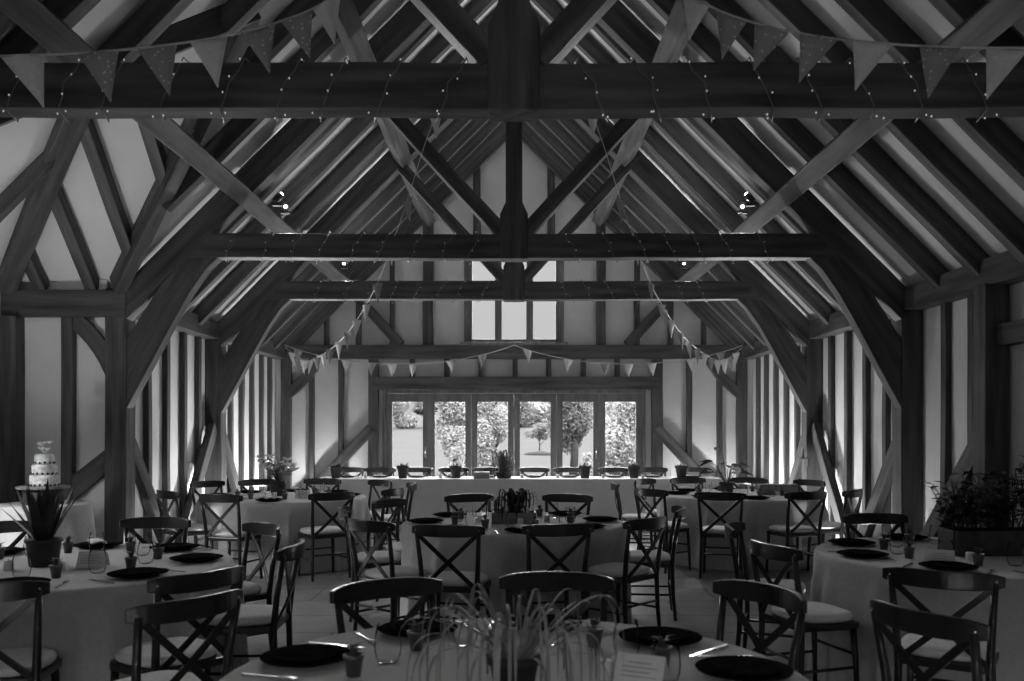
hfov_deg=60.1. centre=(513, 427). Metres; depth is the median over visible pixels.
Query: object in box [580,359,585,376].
stud
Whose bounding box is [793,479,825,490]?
dining chair
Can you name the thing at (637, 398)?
door
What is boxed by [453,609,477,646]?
tumbler
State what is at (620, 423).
tree
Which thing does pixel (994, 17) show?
brace
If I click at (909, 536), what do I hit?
pot
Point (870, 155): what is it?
rafter
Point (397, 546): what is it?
seat cushion
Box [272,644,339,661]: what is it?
plate
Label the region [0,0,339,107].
bunting
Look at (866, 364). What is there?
stud
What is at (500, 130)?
rafter
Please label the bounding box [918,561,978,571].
dinner plate
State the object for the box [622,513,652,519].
seat cushion
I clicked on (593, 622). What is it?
pot
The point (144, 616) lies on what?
dining chair
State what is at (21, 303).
beam
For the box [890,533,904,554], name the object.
tumbler
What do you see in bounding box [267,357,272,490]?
stud
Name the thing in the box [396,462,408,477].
potted herb
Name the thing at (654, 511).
seat cushion
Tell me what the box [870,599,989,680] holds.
dining chair
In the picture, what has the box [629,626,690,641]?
plate
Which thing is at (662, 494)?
dining chair
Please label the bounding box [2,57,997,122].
fairy lights
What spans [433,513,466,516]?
dinner plate
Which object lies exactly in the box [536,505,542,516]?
pot
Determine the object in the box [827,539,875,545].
dinner plate
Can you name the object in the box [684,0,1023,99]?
bunting
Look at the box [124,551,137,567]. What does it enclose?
pot
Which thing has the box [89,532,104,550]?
tumbler
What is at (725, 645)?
table knife
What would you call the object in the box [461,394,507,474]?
tree
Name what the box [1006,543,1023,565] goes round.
tumbler
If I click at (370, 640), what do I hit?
fork
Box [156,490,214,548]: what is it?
dining chair
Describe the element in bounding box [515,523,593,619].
dining chair
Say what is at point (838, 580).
tablecloth
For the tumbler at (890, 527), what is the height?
0.125 m
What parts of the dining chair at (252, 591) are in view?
post, seat frame, rail, post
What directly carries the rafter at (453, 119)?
on the wall plate at (210, 329)
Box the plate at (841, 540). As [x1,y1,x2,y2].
[834,538,868,543]
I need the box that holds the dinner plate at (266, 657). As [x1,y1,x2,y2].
[260,643,349,667]
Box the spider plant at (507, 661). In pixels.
[397,584,623,680]
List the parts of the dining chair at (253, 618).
leg, seat frame, post, rail, post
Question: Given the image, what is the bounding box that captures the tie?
[285,344,742,358]
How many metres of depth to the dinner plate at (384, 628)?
3.29 m
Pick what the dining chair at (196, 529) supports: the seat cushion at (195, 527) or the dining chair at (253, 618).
the seat cushion at (195, 527)
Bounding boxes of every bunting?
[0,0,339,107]
[285,119,440,374]
[285,345,742,376]
[588,119,742,372]
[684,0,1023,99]
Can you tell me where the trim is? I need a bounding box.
[382,389,645,474]
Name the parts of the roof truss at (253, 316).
post, king post, post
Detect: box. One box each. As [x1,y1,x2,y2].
[474,472,489,478]
[757,484,797,494]
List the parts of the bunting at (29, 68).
cord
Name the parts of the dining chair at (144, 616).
post, rail, post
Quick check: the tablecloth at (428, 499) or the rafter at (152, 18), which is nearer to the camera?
the rafter at (152, 18)
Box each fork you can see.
[54,581,68,588]
[240,673,297,679]
[355,632,377,643]
[603,626,635,634]
[696,655,753,657]
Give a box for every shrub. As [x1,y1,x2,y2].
[447,446,471,476]
[581,452,608,476]
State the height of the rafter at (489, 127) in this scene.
4.056 m
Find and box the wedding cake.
[28,441,60,486]
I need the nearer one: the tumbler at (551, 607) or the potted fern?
the tumbler at (551, 607)
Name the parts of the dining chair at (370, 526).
post, rail, post, seat frame, leg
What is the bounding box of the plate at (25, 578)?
[0,576,41,581]
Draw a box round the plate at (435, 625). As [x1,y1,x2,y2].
[389,618,445,632]
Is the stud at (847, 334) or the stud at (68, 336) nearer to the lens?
the stud at (68, 336)
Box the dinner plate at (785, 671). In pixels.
[695,655,793,680]
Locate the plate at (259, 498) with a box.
[259,498,279,499]
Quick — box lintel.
[371,376,659,389]
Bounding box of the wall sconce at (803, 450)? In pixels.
[798,447,809,465]
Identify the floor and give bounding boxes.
[245,529,819,680]
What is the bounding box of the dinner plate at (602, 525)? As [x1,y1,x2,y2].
[594,524,605,528]
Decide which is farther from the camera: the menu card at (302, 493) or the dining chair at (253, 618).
the menu card at (302, 493)
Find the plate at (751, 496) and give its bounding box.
[746,495,766,497]
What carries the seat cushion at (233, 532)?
on the dining chair at (229, 534)
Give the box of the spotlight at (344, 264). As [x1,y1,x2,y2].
[340,261,347,268]
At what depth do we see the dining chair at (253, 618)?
4.81 m
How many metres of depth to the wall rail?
7.13 m
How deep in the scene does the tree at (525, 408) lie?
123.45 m
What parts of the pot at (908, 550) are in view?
pot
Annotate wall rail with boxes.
[998,319,1023,345]
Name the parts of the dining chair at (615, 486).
rail, post, post, leg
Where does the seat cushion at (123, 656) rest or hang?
on the dining chair at (155, 657)
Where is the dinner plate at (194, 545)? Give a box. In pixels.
[149,543,198,550]
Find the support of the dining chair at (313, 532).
on the floor
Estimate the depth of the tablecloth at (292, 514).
9.20 m
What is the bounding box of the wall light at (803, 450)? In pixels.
[802,447,804,457]
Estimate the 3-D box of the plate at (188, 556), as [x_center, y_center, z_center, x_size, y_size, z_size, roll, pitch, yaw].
[-1.843,0.748,5.137,0.220,0.019,0.220,0,0,-11]
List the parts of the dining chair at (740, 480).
rail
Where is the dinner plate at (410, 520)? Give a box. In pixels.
[407,519,443,523]
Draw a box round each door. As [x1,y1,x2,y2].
[386,394,428,476]
[429,394,470,476]
[472,394,513,476]
[514,394,555,476]
[557,394,598,476]
[599,394,641,476]
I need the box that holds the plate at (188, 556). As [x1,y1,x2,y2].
[176,553,215,559]
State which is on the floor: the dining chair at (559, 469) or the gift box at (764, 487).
the dining chair at (559, 469)
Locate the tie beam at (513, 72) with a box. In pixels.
[0,0,1023,121]
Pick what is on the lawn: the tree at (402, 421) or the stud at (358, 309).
the tree at (402, 421)
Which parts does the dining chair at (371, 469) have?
rail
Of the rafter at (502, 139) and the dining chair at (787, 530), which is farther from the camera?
the rafter at (502, 139)
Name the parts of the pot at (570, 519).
pot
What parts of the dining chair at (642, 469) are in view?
rail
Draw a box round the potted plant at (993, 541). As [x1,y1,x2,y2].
[922,455,1023,555]
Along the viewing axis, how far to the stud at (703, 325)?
15.21 m
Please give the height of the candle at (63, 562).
0.064 m
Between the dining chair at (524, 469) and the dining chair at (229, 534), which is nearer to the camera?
the dining chair at (229, 534)
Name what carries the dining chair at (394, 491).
on the floor
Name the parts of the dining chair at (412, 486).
post, post, rail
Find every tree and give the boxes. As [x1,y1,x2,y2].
[393,402,403,418]
[393,402,418,428]
[412,402,438,415]
[435,402,464,463]
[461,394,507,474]
[520,402,541,427]
[522,423,548,449]
[528,402,549,425]
[544,394,592,474]
[605,402,634,476]
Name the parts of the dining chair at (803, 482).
rail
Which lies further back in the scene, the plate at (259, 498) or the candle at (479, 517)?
the plate at (259, 498)
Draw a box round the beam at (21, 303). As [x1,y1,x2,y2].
[0,290,125,317]
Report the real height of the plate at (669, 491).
0.019 m
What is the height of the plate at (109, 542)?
0.019 m
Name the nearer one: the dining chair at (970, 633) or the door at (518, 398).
the dining chair at (970, 633)
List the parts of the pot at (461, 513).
pot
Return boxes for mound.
[524,450,549,455]
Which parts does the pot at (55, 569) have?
pot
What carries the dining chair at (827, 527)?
on the floor
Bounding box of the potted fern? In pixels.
[488,449,519,478]
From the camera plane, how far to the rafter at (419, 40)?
9.57 m
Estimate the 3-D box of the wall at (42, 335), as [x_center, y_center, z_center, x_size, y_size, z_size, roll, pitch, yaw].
[-4.710,0.022,9.030,1.180,3.005,0.100,0,0,0]
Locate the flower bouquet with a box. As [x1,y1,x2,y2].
[256,454,298,495]
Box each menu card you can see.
[76,551,109,567]
[295,490,309,497]
[613,652,669,680]
[924,549,954,560]
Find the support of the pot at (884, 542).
on the tablecloth at (838, 580)
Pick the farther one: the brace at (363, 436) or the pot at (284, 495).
the brace at (363, 436)
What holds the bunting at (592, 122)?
hanging from the roof truss at (167, 283)
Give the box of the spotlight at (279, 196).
[272,192,283,206]
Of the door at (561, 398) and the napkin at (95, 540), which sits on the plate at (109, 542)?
the napkin at (95, 540)
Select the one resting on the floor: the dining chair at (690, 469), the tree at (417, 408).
the dining chair at (690, 469)
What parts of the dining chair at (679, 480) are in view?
rail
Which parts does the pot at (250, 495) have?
pot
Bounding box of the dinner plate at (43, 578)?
[40,577,50,581]
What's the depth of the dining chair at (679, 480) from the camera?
11.51 m
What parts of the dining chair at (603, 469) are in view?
rail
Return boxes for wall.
[0,48,201,287]
[18,282,109,522]
[95,280,275,543]
[276,142,751,488]
[752,282,1023,538]
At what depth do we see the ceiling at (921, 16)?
7.97 m
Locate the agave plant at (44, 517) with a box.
[3,478,78,567]
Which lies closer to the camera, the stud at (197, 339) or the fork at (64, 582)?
the fork at (64, 582)
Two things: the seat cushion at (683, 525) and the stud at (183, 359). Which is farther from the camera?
the stud at (183, 359)
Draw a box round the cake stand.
[15,484,70,504]
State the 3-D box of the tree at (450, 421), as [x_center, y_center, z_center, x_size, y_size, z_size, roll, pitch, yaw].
[-2.101,0.031,29.935,1.391,3.264,1.735,0,0,-9]
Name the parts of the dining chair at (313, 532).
leg, post, seat frame, rail, leg, post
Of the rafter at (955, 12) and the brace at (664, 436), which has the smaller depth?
the rafter at (955, 12)
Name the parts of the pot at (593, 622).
pot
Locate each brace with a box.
[0,0,349,280]
[72,450,104,499]
[73,317,104,373]
[135,438,173,543]
[174,423,216,542]
[226,433,239,492]
[283,361,316,398]
[308,425,374,490]
[653,425,708,476]
[677,0,1023,280]
[706,360,737,397]
[788,437,801,483]
[811,423,852,537]
[857,440,891,537]
[920,434,972,536]
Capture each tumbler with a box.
[12,553,31,576]
[88,549,106,573]
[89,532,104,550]
[134,534,150,555]
[137,541,153,563]
[374,622,401,663]
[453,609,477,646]
[541,607,563,645]
[613,618,639,653]
[652,639,680,680]
[889,527,903,546]
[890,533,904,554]
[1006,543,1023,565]
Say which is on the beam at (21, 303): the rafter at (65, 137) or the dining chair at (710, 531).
the rafter at (65, 137)
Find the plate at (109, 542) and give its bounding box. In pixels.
[78,540,115,546]
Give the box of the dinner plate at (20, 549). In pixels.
[4,547,25,554]
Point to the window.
(468, 265)
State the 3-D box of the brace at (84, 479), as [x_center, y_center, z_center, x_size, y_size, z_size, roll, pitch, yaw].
[-4.475,0.625,8.960,1.069,0.902,0.100,0,0,0]
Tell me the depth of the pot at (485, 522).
6.78 m
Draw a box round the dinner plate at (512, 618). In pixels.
[511,616,581,631]
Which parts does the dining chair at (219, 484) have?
post, rail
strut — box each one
[354,301,403,346]
[624,301,673,347]
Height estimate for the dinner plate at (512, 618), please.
0.022 m
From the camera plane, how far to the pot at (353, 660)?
2.73 m
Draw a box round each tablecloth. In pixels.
[0,500,95,547]
[0,544,248,680]
[187,491,371,575]
[219,618,808,680]
[316,477,723,528]
[400,512,631,623]
[656,489,830,571]
[807,537,1023,680]
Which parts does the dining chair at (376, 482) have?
post, rail, post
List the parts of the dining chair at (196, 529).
post, rail, post, seat frame, leg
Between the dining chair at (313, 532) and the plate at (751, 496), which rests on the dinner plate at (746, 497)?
the plate at (751, 496)
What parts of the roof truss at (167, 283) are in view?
post, king post, post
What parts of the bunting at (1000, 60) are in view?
cord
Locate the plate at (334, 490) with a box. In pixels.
[331,489,344,491]
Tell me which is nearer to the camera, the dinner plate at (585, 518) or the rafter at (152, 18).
the rafter at (152, 18)
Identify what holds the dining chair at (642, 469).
on the floor
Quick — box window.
[460,261,567,344]
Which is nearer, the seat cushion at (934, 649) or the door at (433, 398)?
the seat cushion at (934, 649)
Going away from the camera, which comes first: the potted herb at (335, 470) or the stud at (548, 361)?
the potted herb at (335, 470)
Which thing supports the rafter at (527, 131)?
on the wall plate at (1003, 268)
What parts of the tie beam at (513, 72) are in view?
king post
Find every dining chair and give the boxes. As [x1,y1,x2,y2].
[0,520,31,546]
[0,580,61,680]
[110,566,244,680]
[115,589,242,680]
[119,517,190,543]
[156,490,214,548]
[190,480,224,506]
[199,494,261,578]
[205,539,304,676]
[238,479,274,490]
[241,522,280,649]
[297,492,354,581]
[303,478,340,489]
[330,577,442,633]
[338,506,401,621]
[340,467,364,476]
[347,518,428,630]
[350,487,404,562]
[365,467,395,476]
[368,479,392,542]
[371,498,406,601]
[372,482,416,550]
[407,467,432,476]
[412,524,490,618]
[438,467,469,476]
[444,493,493,512]
[472,467,498,476]
[499,571,614,621]
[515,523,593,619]
[518,467,549,476]
[542,493,592,514]
[553,467,579,476]
[586,516,666,625]
[598,467,628,476]
[611,482,652,545]
[630,505,685,620]
[634,478,656,549]
[634,488,690,573]
[638,467,667,476]
[670,477,705,490]
[686,467,706,476]
[695,492,745,579]
[713,579,806,670]
[725,521,805,668]
[730,477,768,489]
[748,539,858,680]
[766,491,826,578]
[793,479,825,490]
[807,488,862,570]
[842,513,908,537]
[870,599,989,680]
[882,567,1005,680]
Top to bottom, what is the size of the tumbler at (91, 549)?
0.125 m
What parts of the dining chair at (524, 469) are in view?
rail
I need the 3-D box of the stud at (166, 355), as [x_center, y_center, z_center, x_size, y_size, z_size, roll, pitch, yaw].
[-4.099,0.163,10.411,0.093,2.725,0.110,0,0,0]
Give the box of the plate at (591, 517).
[587,516,613,519]
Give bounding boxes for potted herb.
[329,462,342,477]
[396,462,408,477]
[448,462,461,477]
[579,463,591,477]
[628,462,640,477]
[674,462,688,476]
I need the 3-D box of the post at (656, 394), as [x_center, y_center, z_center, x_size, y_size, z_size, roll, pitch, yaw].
[2.462,0.168,15.249,0.197,2.715,0.145,0,0,0]
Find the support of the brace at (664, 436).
on the floor
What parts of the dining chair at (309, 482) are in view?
rail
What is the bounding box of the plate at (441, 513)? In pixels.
[437,512,457,514]
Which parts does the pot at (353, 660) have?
pot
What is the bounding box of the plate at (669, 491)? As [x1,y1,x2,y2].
[669,491,686,492]
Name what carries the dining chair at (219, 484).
on the floor
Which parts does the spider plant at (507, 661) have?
pot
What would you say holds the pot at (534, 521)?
on the tablecloth at (503, 553)
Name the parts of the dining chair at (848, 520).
post, rail, post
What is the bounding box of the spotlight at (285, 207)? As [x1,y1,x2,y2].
[280,202,290,213]
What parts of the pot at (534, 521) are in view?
pot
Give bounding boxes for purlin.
[323,0,435,225]
[592,0,705,225]
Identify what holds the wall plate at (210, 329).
attached to the wall at (99, 321)
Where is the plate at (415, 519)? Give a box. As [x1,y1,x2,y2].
[412,518,438,521]
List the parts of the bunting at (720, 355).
cord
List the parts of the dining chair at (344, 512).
rail, post, seat frame, leg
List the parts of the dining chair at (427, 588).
post, rail, post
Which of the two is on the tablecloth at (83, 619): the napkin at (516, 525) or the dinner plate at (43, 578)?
the dinner plate at (43, 578)
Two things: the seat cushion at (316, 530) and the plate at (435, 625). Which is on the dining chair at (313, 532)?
the seat cushion at (316, 530)
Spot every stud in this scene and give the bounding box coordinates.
[61,317,76,499]
[143,374,151,543]
[162,340,170,516]
[179,332,187,515]
[194,336,201,493]
[227,345,233,492]
[239,376,244,489]
[249,358,254,488]
[259,355,264,490]
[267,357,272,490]
[308,359,314,477]
[324,317,328,344]
[338,359,343,474]
[356,304,361,344]
[390,261,394,344]
[409,359,414,376]
[422,222,433,344]
[444,359,449,376]
[473,166,480,233]
[478,359,483,376]
[512,359,517,375]
[546,359,550,376]
[547,166,554,233]
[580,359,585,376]
[596,223,605,344]
[614,359,619,375]
[634,260,639,344]
[668,302,673,344]
[686,360,692,474]
[701,320,706,344]
[716,359,722,477]
[755,357,760,489]
[763,355,768,483]
[773,358,778,483]
[783,376,788,483]
[794,346,800,490]
[828,336,834,538]
[844,331,851,532]
[862,347,870,512]
[882,320,890,533]
[940,302,951,526]
[967,294,972,526]
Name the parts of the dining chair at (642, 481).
post, rail, post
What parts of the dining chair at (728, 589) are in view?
post, rail, post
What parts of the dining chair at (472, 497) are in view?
post, rail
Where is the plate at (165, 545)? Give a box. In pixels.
[159,543,192,548]
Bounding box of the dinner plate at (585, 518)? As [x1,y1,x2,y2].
[582,517,618,521]
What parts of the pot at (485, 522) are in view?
pot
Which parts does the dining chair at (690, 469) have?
rail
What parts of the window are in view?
sill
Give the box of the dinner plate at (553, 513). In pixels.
[550,512,581,515]
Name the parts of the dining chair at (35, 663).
rail, seat frame, post, leg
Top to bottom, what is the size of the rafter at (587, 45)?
4.056 m
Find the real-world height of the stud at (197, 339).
2.725 m
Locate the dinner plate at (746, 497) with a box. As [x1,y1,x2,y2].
[746,497,769,499]
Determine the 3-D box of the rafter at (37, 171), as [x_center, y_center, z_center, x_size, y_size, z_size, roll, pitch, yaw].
[-4.520,-1.980,7.851,1.086,1.086,0.103,0,0,0]
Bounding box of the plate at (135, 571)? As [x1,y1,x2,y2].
[115,567,160,575]
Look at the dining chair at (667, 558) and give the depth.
7.04 m
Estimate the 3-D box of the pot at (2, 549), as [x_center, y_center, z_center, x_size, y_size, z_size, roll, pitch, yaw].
[-3.009,0.718,5.183,0.080,0.102,0.072,0,0,-19]
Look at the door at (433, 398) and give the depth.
15.29 m
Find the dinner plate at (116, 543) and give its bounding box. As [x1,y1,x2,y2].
[73,541,122,548]
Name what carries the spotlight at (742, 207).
attached to the brace at (994, 17)
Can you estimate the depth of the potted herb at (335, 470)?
13.54 m
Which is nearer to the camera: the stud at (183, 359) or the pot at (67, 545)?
the pot at (67, 545)
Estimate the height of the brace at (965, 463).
1.476 m
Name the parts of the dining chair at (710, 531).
post, leg, rail, seat frame, post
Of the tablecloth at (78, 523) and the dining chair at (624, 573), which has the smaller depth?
the dining chair at (624, 573)
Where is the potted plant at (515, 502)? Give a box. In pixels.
[486,488,542,523]
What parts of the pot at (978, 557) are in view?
pot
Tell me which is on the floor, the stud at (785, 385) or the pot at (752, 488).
the stud at (785, 385)
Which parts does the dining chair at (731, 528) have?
rail, post, post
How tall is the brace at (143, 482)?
1.454 m
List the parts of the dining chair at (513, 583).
post, rail, post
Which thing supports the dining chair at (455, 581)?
on the floor
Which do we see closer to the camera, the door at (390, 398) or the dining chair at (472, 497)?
the dining chair at (472, 497)
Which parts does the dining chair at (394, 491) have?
leg, post, rail, post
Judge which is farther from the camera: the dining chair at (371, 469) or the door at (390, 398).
the door at (390, 398)
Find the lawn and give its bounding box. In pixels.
[393,412,634,476]
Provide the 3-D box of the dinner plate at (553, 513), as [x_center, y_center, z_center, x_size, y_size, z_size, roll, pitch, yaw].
[0.453,0.758,7.809,0.300,0.022,0.300,0,0,39]
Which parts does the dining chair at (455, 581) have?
post, leg, rail, seat frame, post, leg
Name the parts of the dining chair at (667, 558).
seat frame, post, post, rail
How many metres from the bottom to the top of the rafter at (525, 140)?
4.029 m
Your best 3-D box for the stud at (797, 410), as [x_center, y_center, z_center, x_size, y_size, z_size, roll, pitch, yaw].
[4.097,0.163,12.770,0.090,2.725,0.107,0,0,0]
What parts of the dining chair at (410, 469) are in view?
rail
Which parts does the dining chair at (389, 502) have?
post, rail, post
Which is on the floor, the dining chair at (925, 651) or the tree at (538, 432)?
the dining chair at (925, 651)
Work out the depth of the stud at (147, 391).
9.83 m
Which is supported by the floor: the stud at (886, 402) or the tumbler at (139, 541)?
the stud at (886, 402)
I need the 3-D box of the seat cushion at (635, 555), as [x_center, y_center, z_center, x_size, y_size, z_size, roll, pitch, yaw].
[1.082,1.045,7.231,0.388,0.054,0.416,0,0,6]
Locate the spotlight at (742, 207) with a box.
[737,202,747,213]
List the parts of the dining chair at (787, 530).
leg, post, seat frame, leg, rail, post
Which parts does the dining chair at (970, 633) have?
post, rail, post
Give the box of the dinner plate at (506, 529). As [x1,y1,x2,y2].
[504,528,521,532]
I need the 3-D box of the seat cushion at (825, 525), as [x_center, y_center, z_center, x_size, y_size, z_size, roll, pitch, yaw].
[3.389,1.045,9.485,0.388,0.054,0.416,0,0,41]
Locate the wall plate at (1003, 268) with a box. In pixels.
[743,251,1023,358]
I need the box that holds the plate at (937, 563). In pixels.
[926,560,970,568]
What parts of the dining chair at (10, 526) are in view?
rail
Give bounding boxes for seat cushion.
[0,647,56,677]
[115,637,217,667]
[115,670,200,680]
[168,523,211,531]
[209,604,281,626]
[212,528,255,536]
[242,581,261,595]
[300,526,342,534]
[357,551,401,562]
[365,565,427,578]
[372,514,405,521]
[385,542,401,551]
[428,571,487,586]
[589,562,649,576]
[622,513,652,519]
[630,550,670,562]
[644,509,656,514]
[660,521,687,528]
[703,525,724,533]
[750,578,805,592]
[769,524,813,532]
[771,601,853,623]
[809,521,844,529]
[901,633,996,661]
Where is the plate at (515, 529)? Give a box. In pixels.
[510,527,521,530]
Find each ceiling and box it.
[0,0,497,320]
[530,0,1023,320]
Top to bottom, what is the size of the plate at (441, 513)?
0.019 m
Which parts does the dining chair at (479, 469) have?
rail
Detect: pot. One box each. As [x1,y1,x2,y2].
[0,542,5,559]
[49,557,63,578]
[62,535,73,552]
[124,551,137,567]
[125,536,136,552]
[152,541,165,558]
[247,489,253,498]
[282,490,287,499]
[311,485,316,492]
[341,641,365,677]
[407,618,425,650]
[451,511,458,523]
[457,507,464,518]
[481,514,488,527]
[495,471,512,478]
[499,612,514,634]
[530,515,538,524]
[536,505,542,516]
[566,512,574,523]
[585,616,603,647]
[651,635,672,667]
[675,465,687,476]
[750,483,754,491]
[757,488,762,495]
[779,487,784,495]
[878,533,889,549]
[903,540,914,558]
[904,528,914,543]
[971,547,984,565]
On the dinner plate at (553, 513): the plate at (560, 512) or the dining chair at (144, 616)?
the plate at (560, 512)
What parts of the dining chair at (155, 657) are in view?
leg, post, seat frame, rail, post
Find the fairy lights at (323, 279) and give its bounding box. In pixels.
[313,279,707,302]
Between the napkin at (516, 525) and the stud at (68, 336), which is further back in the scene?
the stud at (68, 336)
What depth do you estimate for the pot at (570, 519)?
7.01 m
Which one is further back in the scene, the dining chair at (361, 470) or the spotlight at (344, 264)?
the dining chair at (361, 470)
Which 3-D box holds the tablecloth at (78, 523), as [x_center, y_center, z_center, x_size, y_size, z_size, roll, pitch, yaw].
[-4.388,1.111,8.273,1.029,0.812,1.027,0,0,-12]
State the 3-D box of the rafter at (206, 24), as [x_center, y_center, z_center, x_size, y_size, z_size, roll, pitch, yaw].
[-3.039,-2.380,6.034,0.127,2.074,2.842,0,0,45]
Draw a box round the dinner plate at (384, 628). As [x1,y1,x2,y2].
[378,619,457,637]
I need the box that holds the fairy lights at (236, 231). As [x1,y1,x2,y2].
[225,231,772,263]
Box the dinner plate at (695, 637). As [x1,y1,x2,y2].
[618,626,702,646]
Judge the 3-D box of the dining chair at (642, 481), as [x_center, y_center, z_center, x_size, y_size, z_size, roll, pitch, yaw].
[1.784,1.084,11.058,0.530,0.885,0.526,0,0,39]
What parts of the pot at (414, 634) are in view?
pot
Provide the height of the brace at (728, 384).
0.762 m
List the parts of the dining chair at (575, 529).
post, seat frame, rail, leg, post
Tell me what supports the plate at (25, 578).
on the dinner plate at (43, 578)
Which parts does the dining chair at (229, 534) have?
post, rail, leg, seat frame, post, leg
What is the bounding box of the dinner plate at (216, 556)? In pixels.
[169,553,223,562]
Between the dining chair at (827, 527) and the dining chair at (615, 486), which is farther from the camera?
the dining chair at (615, 486)
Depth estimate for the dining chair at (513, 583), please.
3.92 m
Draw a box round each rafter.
[0,0,100,61]
[0,3,260,126]
[0,118,89,293]
[0,151,55,222]
[25,249,49,289]
[51,186,98,289]
[81,119,130,259]
[97,0,193,62]
[110,19,260,293]
[138,124,166,187]
[154,0,382,212]
[183,0,496,314]
[192,9,494,324]
[221,0,269,37]
[222,0,463,232]
[236,119,453,335]
[240,0,322,62]
[262,119,488,345]
[270,121,501,348]
[281,122,505,351]
[293,119,472,280]
[294,132,505,344]
[522,122,746,352]
[522,133,741,355]
[525,121,757,349]
[530,0,844,314]
[533,9,835,324]
[539,119,765,345]
[556,119,734,280]
[564,0,806,232]
[574,119,791,335]
[645,0,948,288]
[705,0,989,276]
[757,0,1023,261]
[834,0,1023,190]
[928,0,1023,61]
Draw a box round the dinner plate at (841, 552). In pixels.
[836,550,889,558]
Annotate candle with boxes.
[3,559,13,570]
[58,560,64,571]
[477,515,482,521]
[517,517,522,523]
[544,515,549,521]
[597,657,612,679]
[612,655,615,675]
[966,551,974,562]
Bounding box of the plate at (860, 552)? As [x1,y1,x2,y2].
[843,549,881,555]
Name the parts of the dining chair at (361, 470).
rail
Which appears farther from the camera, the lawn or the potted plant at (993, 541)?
the lawn
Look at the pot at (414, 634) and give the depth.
3.05 m
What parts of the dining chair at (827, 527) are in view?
leg, leg, seat frame, post, rail, post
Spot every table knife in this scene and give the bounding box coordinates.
[88,579,114,583]
[173,564,212,565]
[180,549,210,553]
[308,642,365,647]
[690,644,728,656]
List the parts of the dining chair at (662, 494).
post, rail, post, seat frame, leg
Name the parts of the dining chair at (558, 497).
post, rail, post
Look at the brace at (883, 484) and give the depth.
9.60 m
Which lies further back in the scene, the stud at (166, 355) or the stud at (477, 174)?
the stud at (477, 174)
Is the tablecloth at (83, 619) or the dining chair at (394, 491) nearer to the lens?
the tablecloth at (83, 619)
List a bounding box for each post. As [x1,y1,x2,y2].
[0,316,24,502]
[280,359,291,488]
[368,359,378,476]
[651,359,662,476]
[736,359,747,488]
[973,283,1008,526]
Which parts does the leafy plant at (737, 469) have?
pot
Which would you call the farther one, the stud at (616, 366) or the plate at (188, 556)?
the stud at (616, 366)
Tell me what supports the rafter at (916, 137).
on the wall plate at (1003, 268)
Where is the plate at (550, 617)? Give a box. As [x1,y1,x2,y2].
[515,614,570,627]
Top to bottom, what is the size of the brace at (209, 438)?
1.541 m
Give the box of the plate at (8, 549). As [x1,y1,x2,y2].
[4,547,18,552]
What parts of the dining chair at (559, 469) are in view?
rail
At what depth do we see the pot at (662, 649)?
2.83 m
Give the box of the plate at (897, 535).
[890,533,921,537]
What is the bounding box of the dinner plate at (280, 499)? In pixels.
[255,498,283,501]
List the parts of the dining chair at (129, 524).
post, rail, post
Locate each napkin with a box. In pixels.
[88,538,106,544]
[513,524,525,528]
[678,486,694,488]
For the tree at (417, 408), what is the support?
on the lawn
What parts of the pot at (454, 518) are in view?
pot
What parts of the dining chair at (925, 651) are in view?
post, leg, rail, seat frame, post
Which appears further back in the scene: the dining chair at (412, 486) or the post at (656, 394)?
the post at (656, 394)
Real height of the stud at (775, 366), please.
2.725 m
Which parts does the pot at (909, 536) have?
pot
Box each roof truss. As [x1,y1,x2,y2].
[104,0,922,543]
[205,118,822,493]
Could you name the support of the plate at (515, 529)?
on the dinner plate at (506, 529)
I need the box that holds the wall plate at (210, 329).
[105,288,284,358]
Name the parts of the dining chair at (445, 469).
rail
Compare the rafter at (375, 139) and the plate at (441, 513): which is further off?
the rafter at (375, 139)
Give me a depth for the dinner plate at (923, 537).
6.05 m
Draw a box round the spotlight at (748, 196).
[744,192,755,206]
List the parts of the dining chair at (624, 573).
leg, leg, seat frame, post, rail, post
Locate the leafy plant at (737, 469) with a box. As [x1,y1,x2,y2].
[698,447,753,491]
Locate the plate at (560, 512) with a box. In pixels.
[553,511,576,513]
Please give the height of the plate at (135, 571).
0.019 m
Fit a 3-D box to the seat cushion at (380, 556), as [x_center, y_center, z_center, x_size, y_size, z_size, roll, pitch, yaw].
[-1.104,1.045,7.198,0.388,0.054,0.416,0,0,-10]
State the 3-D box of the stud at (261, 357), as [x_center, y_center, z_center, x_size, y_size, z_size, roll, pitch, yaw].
[-4.100,0.163,14.338,0.096,2.725,0.105,0,0,0]
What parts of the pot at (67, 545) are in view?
pot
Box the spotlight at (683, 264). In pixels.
[680,261,687,268]
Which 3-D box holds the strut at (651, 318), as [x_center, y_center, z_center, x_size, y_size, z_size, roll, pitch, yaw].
[2.350,-1.865,15.229,0.919,0.979,0.122,0,0,0]
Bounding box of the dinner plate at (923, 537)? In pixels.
[881,534,928,540]
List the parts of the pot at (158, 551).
pot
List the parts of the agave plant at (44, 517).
pot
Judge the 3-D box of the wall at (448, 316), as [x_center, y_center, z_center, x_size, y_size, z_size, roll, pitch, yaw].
[0.000,-1.992,15.360,8.480,7.035,0.120,0,0,0]
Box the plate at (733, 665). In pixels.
[708,656,779,675]
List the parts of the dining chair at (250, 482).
rail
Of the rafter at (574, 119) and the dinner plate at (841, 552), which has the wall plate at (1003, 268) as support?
the rafter at (574, 119)
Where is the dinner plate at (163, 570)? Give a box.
[106,568,168,578]
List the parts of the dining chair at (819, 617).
post, rail, post, seat frame, leg, leg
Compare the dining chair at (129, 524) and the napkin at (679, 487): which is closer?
the dining chair at (129, 524)
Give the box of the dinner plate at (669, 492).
[669,492,689,494]

